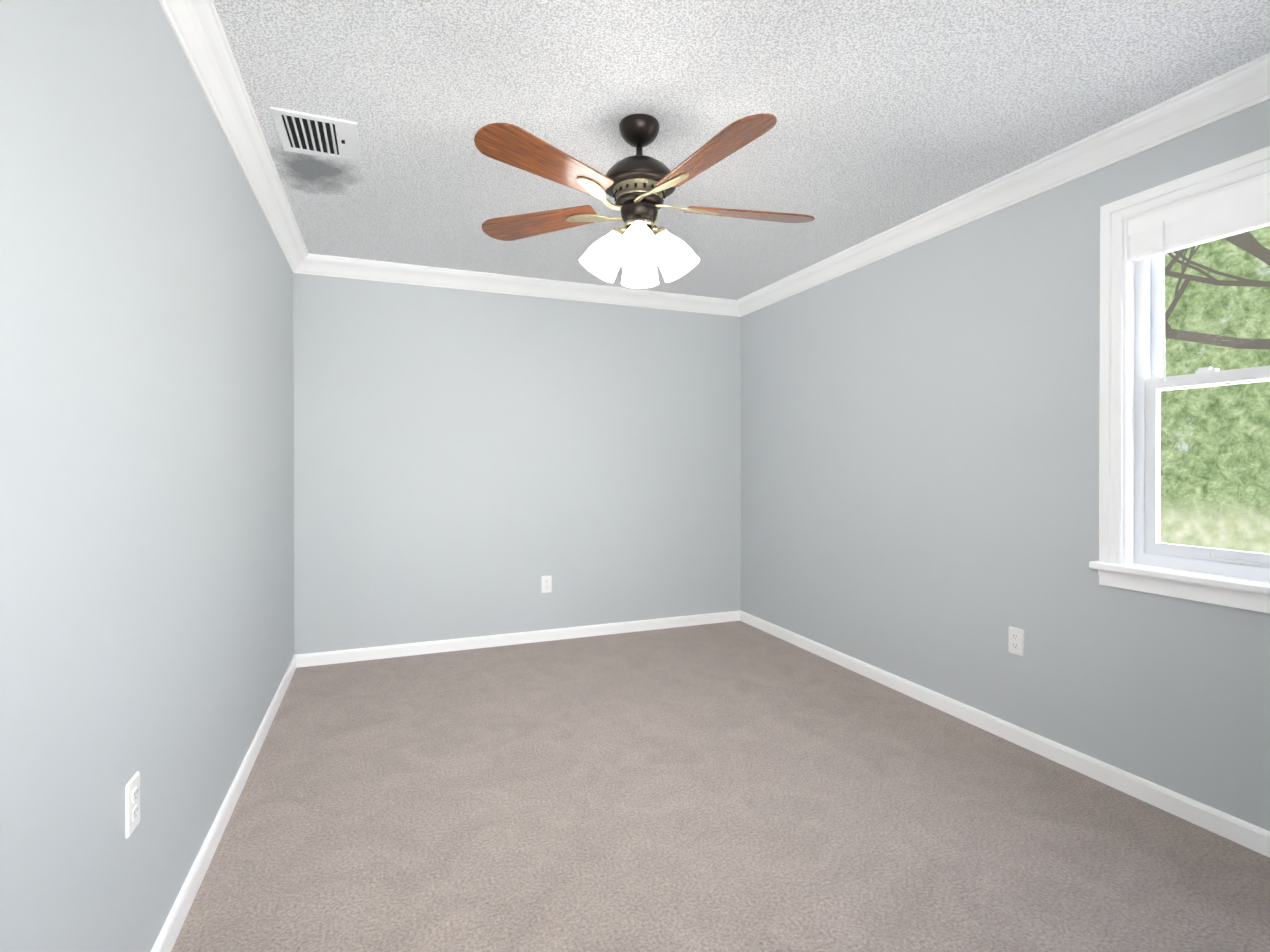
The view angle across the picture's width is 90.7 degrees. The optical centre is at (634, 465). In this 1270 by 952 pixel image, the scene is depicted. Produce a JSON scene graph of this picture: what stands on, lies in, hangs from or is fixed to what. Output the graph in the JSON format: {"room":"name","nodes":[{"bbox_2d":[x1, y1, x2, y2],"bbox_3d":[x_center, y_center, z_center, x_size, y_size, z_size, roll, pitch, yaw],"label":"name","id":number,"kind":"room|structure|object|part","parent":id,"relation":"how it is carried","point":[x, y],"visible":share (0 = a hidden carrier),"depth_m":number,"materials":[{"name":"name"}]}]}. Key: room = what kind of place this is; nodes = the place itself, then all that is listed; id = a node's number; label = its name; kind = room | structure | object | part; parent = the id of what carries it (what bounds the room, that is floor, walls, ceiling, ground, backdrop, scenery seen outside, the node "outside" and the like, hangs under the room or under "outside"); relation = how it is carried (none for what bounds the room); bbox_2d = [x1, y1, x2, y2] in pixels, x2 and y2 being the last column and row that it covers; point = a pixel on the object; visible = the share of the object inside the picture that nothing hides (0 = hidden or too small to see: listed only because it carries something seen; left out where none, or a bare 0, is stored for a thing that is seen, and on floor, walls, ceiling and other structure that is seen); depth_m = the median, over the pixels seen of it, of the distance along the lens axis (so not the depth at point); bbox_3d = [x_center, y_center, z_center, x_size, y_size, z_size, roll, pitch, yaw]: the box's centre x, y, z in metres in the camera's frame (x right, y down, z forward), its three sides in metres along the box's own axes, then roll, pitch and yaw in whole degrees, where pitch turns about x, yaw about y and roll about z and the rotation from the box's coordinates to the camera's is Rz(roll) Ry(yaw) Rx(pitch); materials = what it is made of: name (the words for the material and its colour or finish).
{"room":"empty bedroom","nodes":[
{"label":"empty bedroom","id":0,"kind":"room"},
{"bbox_2d":[0,0,293,951],"bbox_3d":[-1.275,-0.012,1.668,0.120,2.430,4.575,0,0,-22],"label":"wall","id":1,"kind":"structure","parent":0,"point":[146,452],"depth_m":1.32,"materials":[{"name":"paint"}]},
{"bbox_2d":[125,771,139,838],"bbox_3d":[-1.080,0.730,1.353,0.008,0.114,0.070,0,0,-22],"label":"electrical outlet","id":2,"kind":"object","parent":1,"relation":"attached to","point":[132,801],"visible":1,"depth_m":1.34,"materials":[{"name":"white plastic"}]},
{"bbox_2d":[151,654,298,951],"bbox_3d":[-1.213,1.166,1.698,0.013,0.075,4.335,0,0,-22],"label":"baseboard","id":3,"kind":"structure","parent":1,"relation":"attached to","point":[168,935],"depth_m":1.96,"materials":[{"name":"white wood"}]},
{"bbox_2d":[158,0,309,274],"bbox_3d":[-1.178,-1.177,1.700,0.087,0.100,4.335,0,0,-22],"label":"crown molding","id":4,"kind":"structure","parent":1,"relation":"attached to","point":[200,34],"depth_m":2.07,"materials":[{"name":"white wood"}]},
{"bbox_2d":[293,273,740,654],"bbox_3d":[-0.624,-0.025,4.320,3.040,2.430,0.120,0,0,-22],"label":"wall","id":5,"kind":"structure","parent":0,"point":[469,463],"depth_m":4.16,"materials":[{"name":"paint"}]},
{"bbox_2d":[299,610,738,666],"bbox_3d":[-0.604,1.153,4.262,2.970,0.075,0.013,0,0,-22],"label":"baseboard","id":6,"kind":"structure","parent":5,"relation":"attached to","point":[409,649],"depth_m":4.15,"materials":[{"name":"white wood"}]},
{"bbox_2d":[310,253,733,315],"bbox_3d":[-0.591,-1.189,4.216,2.850,0.100,0.087,0,0,-22],"label":"crown molding","id":7,"kind":"structure","parent":5,"relation":"attached to","point":[322,265],"depth_m":4.12,"materials":[{"name":"white wood"}]},
{"bbox_2d":[541,575,551,592],"bbox_3d":[-0.601,0.806,4.265,0.070,0.114,0.008,0,0,-22],"label":"electrical outlet","id":8,"kind":"object","parent":5,"relation":"attached to","point":[546,584],"visible":1,"depth_m":4.26,"materials":[{"name":"white plastic"}]},
{"bbox_2d":[171,621,1269,951],"bbox_3d":[0.195,1.250,2.254,3.280,0.100,4.575,0,0,-22],"label":"floor","id":9,"kind":"structure","parent":0,"point":[731,787],"depth_m":2.09,"materials":[{"name":"carpet"}]},
{"bbox_2d":[213,0,1269,299],"bbox_3d":[0.195,-1.280,2.242,3.280,0.100,4.575,0,0,-22],"label":"ceiling","id":10,"kind":"structure","parent":0,"point":[889,114],"depth_m":2.10,"materials":[{"name":"white paint"}]},
{"bbox_2d":[270,107,359,162],"bbox_3d":[-1.180,-1.225,2.342,0.270,0.011,0.310,0,0,-22],"label":"ceiling vent","id":11,"kind":"object","parent":10,"relation":"in","point":[313,134],"visible":1,"depth_m":2.33,"materials":[{"name":"white metal"}]},
{"bbox_2d":[474,113,814,287],"bbox_3d":[0.053,-0.940,2.243,1.286,0.580,1.283,0,0,-22],"label":"fan","id":12,"kind":"object","parent":10,"relation":"hanging from","point":[639,186],"visible":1,"depth_m":2.18,"materials":[{"name":"brown wood"}]},
{"bbox_3d":[-0.375,-0.941,2.435,0.505,0.007,0.154,0,-12,24],"label":"blade","id":13,"kind":"part","parent":12,"relation":"part of","materials":[{"name":"brown wood"}]},
{"bbox_3d":[-0.270,-0.938,1.944,0.154,0.007,0.505,-16,-10,41],"label":"blade","id":14,"kind":"part","parent":12,"relation":"part of","materials":[{"name":"brown wood"}]},
{"bbox_3d":[-0.125,-0.755,2.271,0.159,0.180,0.146,0,0,-22],"label":"lamp shade","id":15,"kind":"part","parent":12,"relation":"part of","materials":[{"name":"white glass"}]},
{"bbox_3d":[-0.052,-0.835,2.268,0.075,0.053,0.053,0,0,-22],"label":"light arm","id":16,"kind":"part","parent":12,"relation":"part of"},
{"bbox_3d":[0.007,-0.754,2.122,0.146,0.180,0.159,0,0,-22],"label":"lamp shade","id":17,"kind":"part","parent":12,"relation":"part of","materials":[{"name":"white glass"}]},
{"bbox_3d":[0.012,-0.786,2.156,0.053,0.077,0.060,0,0,-22],"label":"bulb","id":18,"kind":"part","parent":12,"relation":"part of","materials":[{"name":"white glass"}]},
{"bbox_3d":[0.024,-0.756,2.403,0.146,0.180,0.159,0,0,-22],"label":"lamp shade","id":19,"kind":"part","parent":12,"relation":"part of","materials":[{"name":"white glass"}]},
{"bbox_3d":[0.084,-0.835,2.256,0.075,0.053,0.053,0,0,-22],"label":"light arm","id":20,"kind":"part","parent":12,"relation":"part of"},
{"bbox_3d":[0.156,-0.755,2.254,0.159,0.180,0.146,0,0,-22],"label":"lamp shade","id":21,"kind":"part","parent":12,"relation":"part of","materials":[{"name":"white glass"}]},
{"bbox_3d":[0.230,-0.938,1.892,0.154,0.007,0.505,-14,7,-29],"label":"blade","id":22,"kind":"part","parent":12,"relation":"part of","materials":[{"name":"brown wood"}]},
{"bbox_3d":[0.434,-0.940,2.351,0.505,0.007,0.154,0,12,-12],"label":"blade","id":23,"kind":"part","parent":12,"relation":"part of","materials":[{"name":"brown wood"}]},
{"bbox_2d":[740,99,1269,830],"bbox_3d":[1.664,-0.017,2.829,0.120,2.430,4.575,0,0,-22],"label":"wall","id":24,"kind":"structure","parent":0,"point":[920,463],"depth_m":2.82,"materials":[{"name":"paint"}]},
{"bbox_2d":[734,52,1269,316],"bbox_3d":[1.567,-1.182,2.785,0.087,0.100,4.335,0,0,-22],"label":"crown molding","id":25,"kind":"structure","parent":24,"relation":"attached to","point":[1247,85],"depth_m":2.49,"materials":[{"name":"white wood"}]},
{"bbox_2d":[739,610,1269,857],"bbox_3d":[1.603,1.160,2.810,0.013,0.075,4.335,0,0,-22],"label":"baseboard","id":26,"kind":"structure","parent":24,"relation":"attached to","point":[1237,830],"depth_m":2.53,"materials":[{"name":"white wood"}]},
{"bbox_2d":[1008,626,1023,655],"bbox_3d":[1.644,0.758,2.709,0.008,0.114,0.070,0,0,-22],"label":"electrical outlet","id":27,"kind":"object","parent":24,"relation":"attached to","point":[1016,641],"visible":1,"depth_m":2.71,"materials":[{"name":"white plastic"}]},
{"bbox_2d":[1089,146,1269,613],"bbox_3d":[2.001,-0.263,1.914,0.165,1.431,1.080,0,0,-22],"label":"window unit","id":28,"kind":"structure","parent":24,"relation":"in","point":[1142,233],"depth_m":2.27,"materials":[{"name":"white plastic"}]},
{"bbox_3d":[1.972,-0.458,1.887,0.014,0.790,0.675,0,0,-22],"label":"blind cord","id":29,"kind":"part","parent":28,"relation":"part of","materials":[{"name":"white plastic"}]},
{"bbox_2d":[1128,176,1269,260],"bbox_3d":[1.986,-0.822,1.905,0.041,0.143,0.866,0,0,-22],"label":"blind","id":30,"kind":"object","parent":28,"relation":"attached to","point":[1241,205],"depth_m":2.10,"materials":[{"name":"white"}]},
{"bbox_3d":[2.041,-0.265,1.930,0.070,1.257,0.870,0,0,-22],"label":"vinyl frame","id":31,"kind":"part","parent":28,"relation":"part of","materials":[{"name":"white plastic"}]},
{"bbox_3d":[2.041,-0.272,1.930,0.035,1.119,0.758,0,0,-22],"label":"glass","id":32,"kind":"part","parent":28,"relation":"part of","materials":[{"name":"clear glass"}]},
{"label":"outside","id":33,"kind":"structure","parent":0,"visible":0},
{"bbox_2d":[1160,226,1269,553],"bbox_3d":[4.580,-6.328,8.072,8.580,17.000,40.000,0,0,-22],"label":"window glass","id":34,"kind":"object","parent":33,"point":[1185,431],"depth_m":9.30,"materials":[{"name":"glass"}]}
]}

